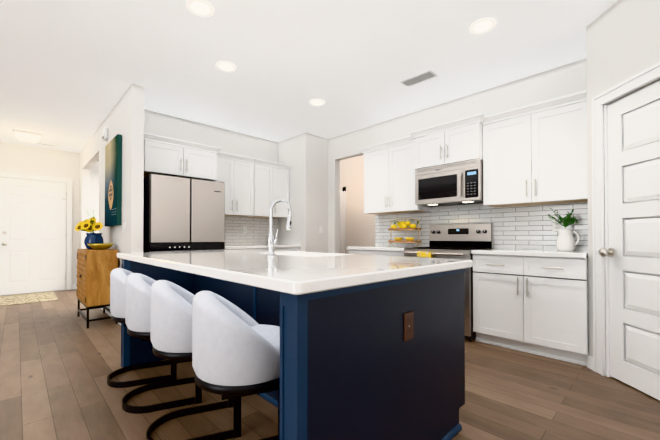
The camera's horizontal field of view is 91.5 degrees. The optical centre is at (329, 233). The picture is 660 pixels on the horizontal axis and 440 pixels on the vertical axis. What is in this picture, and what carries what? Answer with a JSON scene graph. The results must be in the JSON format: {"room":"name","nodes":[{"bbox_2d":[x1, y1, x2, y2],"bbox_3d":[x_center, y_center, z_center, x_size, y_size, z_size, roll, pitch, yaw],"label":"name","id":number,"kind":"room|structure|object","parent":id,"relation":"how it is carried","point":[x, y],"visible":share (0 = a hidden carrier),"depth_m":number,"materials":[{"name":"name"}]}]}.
{"room":"kitchen","nodes":[
{"label":"kitchen","id":0,"kind":"room"},
{"bbox_2d":[0,141,98,288],"bbox_3d":[-5.532,-0.271,6.104,9.200,2.743,0.120,1,-1,-44],"label":"wall","id":1,"kind":"structure","parent":0,"point":[27,159],"depth_m":6.27,"materials":[{"name":"white paint"}]},
{"bbox_2d":[0,172,71,295],"bbox_3d":[-5.505,0.001,5.977,1.109,2.197,0.090,1,-1,-44],"label":"front door","id":2,"kind":"structure","parent":1,"relation":"in","point":[35,242],"depth_m":6.01,"materials":[{"name":"white wood"}]},
{"bbox_2d":[79,83,143,306],"bbox_3d":[-3.582,-0.281,5.051,0.120,2.743,4.110,1,-1,-44],"label":"wall","id":3,"kind":"structure","parent":0,"point":[125,118],"depth_m":3.76,"materials":[{"name":"white paint"}]},
{"bbox_2d":[102,127,107,140],"bbox_3d":[-3.145,-1.395,4.490,0.048,0.160,0.140,1,-1,-44],"label":"door chime","id":4,"kind":"object","parent":3,"relation":"attached to","point":[105,134],"visible":0.98,"depth_m":4.45,"materials":[{"name":"white plastic"}]},
{"bbox_2d":[101,306,120,324],"bbox_3d":[-2.824,1.033,4.252,0.138,0.100,1.956,1,-1,-44],"label":"baseboard","id":5,"kind":"structure","parent":3,"relation":"attached to","point":[107,312],"depth_m":4.33,"materials":[{"name":"white wood"}]},
{"bbox_2d":[105,134,121,225],"bbox_3d":[-2.775,-0.647,4.103,0.049,1.083,0.740,1,-1,-44],"label":"painting","id":6,"kind":"object","parent":3,"relation":"attached to","point":[113,181],"visible":1,"depth_m":3.96,"materials":[{"name":"teal fabric"}]},
{"bbox_2d":[122,222,125,232],"bbox_3d":[-2.396,-0.077,3.738,0.009,0.120,0.155,1,-1,-44],"label":"light switch","id":7,"kind":"object","parent":3,"relation":"attached to","point":[123,227],"visible":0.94,"depth_m":3.72,"materials":[{"name":"white plastic"}]},
{"bbox_2d":[144,109,277,167],"bbox_3d":[-1.808,-0.281,4.988,2.330,2.743,0.120,1,-1,-44],"label":"wall","id":8,"kind":"structure","parent":0,"point":[224,140],"depth_m":4.90,"materials":[{"name":"white paint"}]},
{"bbox_2d":[144,132,220,180],"bbox_3d":[-2.041,-0.964,4.283,0.973,0.447,0.549,1,-1,-44],"label":"upper cabinet","id":9,"kind":"object","parent":8,"relation":"attached to","point":[165,158],"visible":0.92,"depth_m":4.08,"materials":[{"name":"white wood"}]},
{"bbox_2d":[225,216,277,244],"bbox_3d":[-1.419,-0.062,5.267,1.375,0.481,0.018,1,-1,-44],"label":"tile backsplash","id":10,"kind":"structure","parent":8,"relation":"attached to","point":[246,230],"depth_m":5.32,"materials":[{"name":"white tile"}]},
{"bbox_2d":[216,151,290,217],"bbox_3d":[-1.275,-0.731,5.154,1.415,0.897,0.369,1,-1,-44],"label":"upper cabinet","id":11,"kind":"object","parent":8,"relation":"attached to","point":[255,189],"visible":0.81,"depth_m":5.02,"materials":[{"name":"white wood"}]},
{"bbox_2d":[278,133,327,252],"bbox_3d":[-0.480,-0.274,5.746,0.630,2.743,0.890,1,-1,-44],"label":"wall","id":12,"kind":"structure","parent":0,"point":[304,156],"depth_m":5.38,"materials":[{"name":"white paint"}]},
{"bbox_2d":[0,0,617,152],"bbox_3d":[-1.778,-1.710,3.130,10.400,0.080,11.400,1,-1,-44],"label":"ceiling","id":13,"kind":"structure","parent":0,"point":[71,71],"depth_m":3.04,"materials":[{"name":"white paint"}]},
{"bbox_2d":[14,130,41,142],"bbox_3d":[-4.990,-1.582,5.303,0.330,0.132,0.330,1,-1,-44],"label":"ceiling fixture","id":14,"kind":"object","parent":13,"relation":"attached to","point":[19,135],"visible":1,"depth_m":5.23,"materials":[{"name":"white metal"}]},
{"bbox_2d":[34,142,55,146],"bbox_3d":[-5.210,-1.638,5.872,0.300,0.010,0.100,1,-1,-44],"label":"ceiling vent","id":15,"kind":"object","parent":13,"relation":"in","point":[37,142],"depth_m":5.87,"materials":[{"name":"white"}]},
{"bbox_2d":[186,0,213,16],"bbox_3d":[-0.959,-1.671,2.377,0.189,0.010,0.189,1,-1,-44],"label":"recessed light","id":16,"kind":"object","parent":13,"relation":"in","point":[202,8],"depth_m":2.37,"materials":[{"name":"white"}]},
{"bbox_2d":[216,61,235,71],"bbox_3d":[-1.034,-1.663,3.199,0.189,0.010,0.189,1,-1,-44],"label":"recessed light","id":17,"kind":"object","parent":13,"relation":"in","point":[225,66],"depth_m":3.19,"materials":[{"name":"white"}]},
{"bbox_2d":[310,99,324,105],"bbox_3d":[-0.161,-1.655,4.051,0.189,0.010,0.189,1,-1,-44],"label":"recessed light","id":18,"kind":"object","parent":13,"relation":"in","point":[316,102],"depth_m":4.05,"materials":[{"name":"white"}]},
{"bbox_2d":[400,70,437,86],"bbox_3d":[0.949,-1.661,3.443,0.160,0.010,0.360,1,-1,-44],"label":"ceiling vent","id":19,"kind":"object","parent":13,"relation":"in","point":[421,77],"depth_m":3.42,"materials":[{"name":"white metal"}]},
{"bbox_2d":[470,18,495,33],"bbox_3d":[1.228,-1.669,2.584,0.189,0.010,0.189,1,-1,-44],"label":"recessed light","id":20,"kind":"object","parent":13,"relation":"in","point":[481,26],"depth_m":2.58,"materials":[{"name":"white"}]},
{"bbox_2d":[0,289,659,439],"bbox_3d":[-1.778,1.112,3.104,10.400,0.080,11.400,1,-1,-44],"label":"floor","id":21,"kind":"structure","parent":0,"point":[60,361],"depth_m":2.10,"materials":[{"name":"brown wood"}]},
{"bbox_2d":[0,291,57,305],"bbox_3d":[-5.251,1.089,5.359,1.020,0.009,1.120,1,-1,-44],"label":"rug","id":22,"kind":"object","parent":21,"relation":"on","point":[26,298],"visible":0.97,"depth_m":5.40,"materials":[{"name":"beige fabric"}]},
{"bbox_2d":[76,248,117,327],"bbox_3d":[-2.944,0.636,4.037,0.322,0.890,0.780,1,-1,-44],"label":"sideboard","id":23,"kind":"object","parent":21,"relation":"on","point":[95,267],"visible":0.96,"depth_m":3.76,"materials":[{"name":"brown wood"}]},
{"bbox_2d":[84,233,103,248],"bbox_3d":[-2.989,0.089,4.069,0.204,0.202,0.267,1,-1,-44],"label":"vase","id":24,"kind":"object","parent":23,"relation":"on","point":[90,238],"visible":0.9,"depth_m":3.99,"materials":[{"name":"blue ceramic"}]},
{"bbox_2d":[75,208,102,232],"bbox_3d":[-3.042,-0.129,4.025,0.266,0.410,0.479,1,-1,-44],"label":"sunflowers","id":25,"kind":"object","parent":24,"relation":"in","point":[91,225],"visible":0.98,"depth_m":3.94,"materials":[{"name":"yellow plant"}]},
{"bbox_2d":[87,243,113,249],"bbox_3d":[-2.783,0.152,3.899,0.267,0.073,0.267,1,-1,-44],"label":"brass bowl","id":26,"kind":"object","parent":23,"relation":"on","point":[100,246],"visible":0.98,"depth_m":3.83,"materials":[{"name":"gold metal"}]},
{"bbox_2d":[107,268,177,387],"bbox_3d":[-1.396,0.658,2.417,0.461,0.815,0.450,0,-1,-24],"label":"stool","id":27,"kind":"object","parent":21,"relation":"on","point":[118,276],"visible":0.38,"depth_m":2.25,"materials":[{"name":"fabric"}]},
{"bbox_2d":[122,273,201,413],"bbox_3d":[-1.078,0.655,2.091,0.461,0.815,0.450,0,-1,-23],"label":"stool","id":28,"kind":"object","parent":21,"relation":"on","point":[138,307],"visible":0.46,"depth_m":1.91,"materials":[{"name":"fabric"}]},
{"bbox_2d":[143,173,224,251],"bbox_3d":[-1.971,0.199,4.198,0.888,1.768,0.765,1,-1,-44],"label":"refrigerator","id":29,"kind":"object","parent":21,"relation":"on","point":[183,214],"visible":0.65,"depth_m":3.86,"materials":[{"name":"grey metal"}]},
{"bbox_2d":[146,280,240,439],"bbox_3d":[-0.736,0.652,1.755,0.461,0.815,0.450,0,-1,-22],"label":"stool","id":30,"kind":"object","parent":21,"relation":"on","point":[171,323],"visible":0.65,"depth_m":1.57,"materials":[{"name":"fabric"}]},
{"bbox_2d":[192,291,279,439],"bbox_3d":[-0.372,0.649,1.411,0.461,0.815,0.450,0,-1,-22],"label":"stool","id":31,"kind":"object","parent":21,"relation":"on","point":[235,351],"visible":0.9,"depth_m":1.22,"materials":[{"name":"fabric"}]},
{"bbox_2d":[225,239,300,250],"bbox_3d":[-1.193,0.584,5.027,1.377,1.014,0.647,1,-1,-44],"label":"countertop","id":32,"kind":"structure","parent":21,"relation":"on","point":[289,244],"depth_m":5.08,"materials":[{"name":"white stone"}]},
{"bbox_2d":[121,261,464,439],"bbox_3d":[-0.461,0.627,2.199,1.205,0.874,2.292,1,-1,-44],"label":"kitchen island","id":33,"kind":"object","parent":21,"relation":"on","point":[372,347],"depth_m":1.30,"materials":[{"name":"blue wood"}]},
{"bbox_2d":[117,249,472,296],"bbox_3d":[-0.459,0.170,2.206,1.270,0.040,2.340,1,-1,-44],"label":"island countertop","id":34,"kind":"structure","parent":33,"relation":"on","point":[291,273],"depth_m":1.46,"materials":[{"name":"white stone"}]},
{"bbox_2d":[267,199,291,254],"bbox_3d":[-0.353,-0.053,2.338,0.212,0.407,0.101,1,-1,-44],"label":"faucet","id":35,"kind":"object","parent":34,"relation":"on","point":[271,241],"visible":1,"depth_m":2.29,"materials":[{"name":"silver metal"}]},
{"bbox_2d":[404,223,493,340],"bbox_3d":[1.323,0.477,3.635,0.722,1.200,0.756,1,-1,-44],"label":"range","id":36,"kind":"object","parent":21,"relation":"on","point":[454,241],"visible":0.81,"depth_m":3.61,"materials":[{"name":"grey metal"}]},
{"bbox_2d":[347,246,588,365],"bbox_3d":[1.350,0.621,3.662,0.647,0.914,2.556,1,-1,-44],"label":"base cabinet","id":37,"kind":"object","parent":21,"relation":"on","point":[533,301],"visible":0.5,"depth_m":2.83,"materials":[{"name":"white wood"}]},
{"bbox_2d":[388,219,421,246],"bbox_3d":[0.983,-0.017,4.223,0.170,0.369,0.444,1,-1,-44],"label":"fruit stand","id":38,"kind":"object","parent":37,"relation":"on","point":[402,225],"visible":1,"depth_m":4.18,"materials":[{"name":"gold metal"}]},
{"bbox_2d":[554,228,579,250],"bbox_3d":[2.201,0.052,2.989,0.143,0.209,0.196,1,-1,-44],"label":"pitcher","id":39,"kind":"object","parent":37,"relation":"on","point":[565,240],"visible":1,"depth_m":2.94,"materials":[{"name":"white ceramic"}]},
{"bbox_2d":[548,208,579,228],"bbox_3d":[2.186,-0.128,3.002,0.209,0.248,0.258,1,-1,-44],"label":"plant","id":40,"kind":"object","parent":39,"relation":"in","point":[567,220],"visible":0.96,"depth_m":2.97,"materials":[{"name":"green plant"}]},
{"bbox_2d":[340,155,374,253],"bbox_3d":[0.711,-0.266,6.594,0.120,2.743,3.900,1,-1,-44],"label":"wall","id":41,"kind":"structure","parent":0,"point":[360,227],"depth_m":6.67,"materials":[{"name":"white paint"}]},
{"bbox_2d":[340,187,345,253],"bbox_3d":[-0.007,0.054,7.204,0.046,2.115,0.950,1,-1,-44],"label":"hall door","id":42,"kind":"structure","parent":41,"relation":"in","point":[342,219],"depth_m":6.91,"materials":[{"name":"white wood"}]},
{"bbox_2d":[328,58,586,252],"bbox_3d":[2.015,-0.295,3.556,0.120,2.743,5.730,1,-1,-44],"label":"wall","id":43,"kind":"structure","parent":0,"point":[564,80],"depth_m":4.00,"materials":[{"name":"white paint"}]},
{"bbox_2d":[360,90,587,214],"bbox_3d":[1.433,-0.765,3.732,0.449,0.939,2.602,1,-1,-44],"label":"upper cabinet","id":44,"kind":"object","parent":43,"relation":"attached to","point":[538,158],"visible":0.98,"depth_m":3.26,"materials":[{"name":"white wood"}]},
{"bbox_2d":[415,159,482,206],"bbox_3d":[1.422,-0.565,3.741,0.448,0.430,0.756,1,-1,-44],"label":"microwave","id":45,"kind":"object","parent":44,"relation":"attached to","point":[458,183],"visible":1,"depth_m":3.58,"materials":[{"name":"silver metal"}]},
{"bbox_2d":[375,202,587,250],"bbox_3d":[1.577,-0.075,3.901,0.018,0.481,2.572,1,-1,-44],"label":"tile backsplash","id":46,"kind":"structure","parent":43,"relation":"attached to","point":[526,227],"depth_m":3.52,"materials":[{"name":"white tile"}]},
{"bbox_2d":[586,0,659,364],"bbox_3d":[2.120,-0.311,1.861,0.110,2.743,1.450,0,-1,1],"label":"wall","id":47,"kind":"structure","parent":0,"point":[622,40],"depth_m":2.35,"materials":[{"name":"white paint"}]},
{"bbox_2d":[587,355,593,370],"bbox_3d":[2.064,1.017,2.534,0.014,0.100,0.076,0,-1,1],"label":"baseboard","id":48,"kind":"structure","parent":47,"relation":"attached to","point":[590,364],"depth_m":2.54,"materials":[{"name":"white wood"}]},
{"bbox_2d":[591,62,659,399],"bbox_3d":[2.065,0.000,2.038,0.204,2.125,0.930,0,-1,1],"label":"pantry door","id":49,"kind":"structure","parent":47,"relation":"in","point":[626,157],"depth_m":2.24,"materials":[{"name":"white wood"}]}
]}

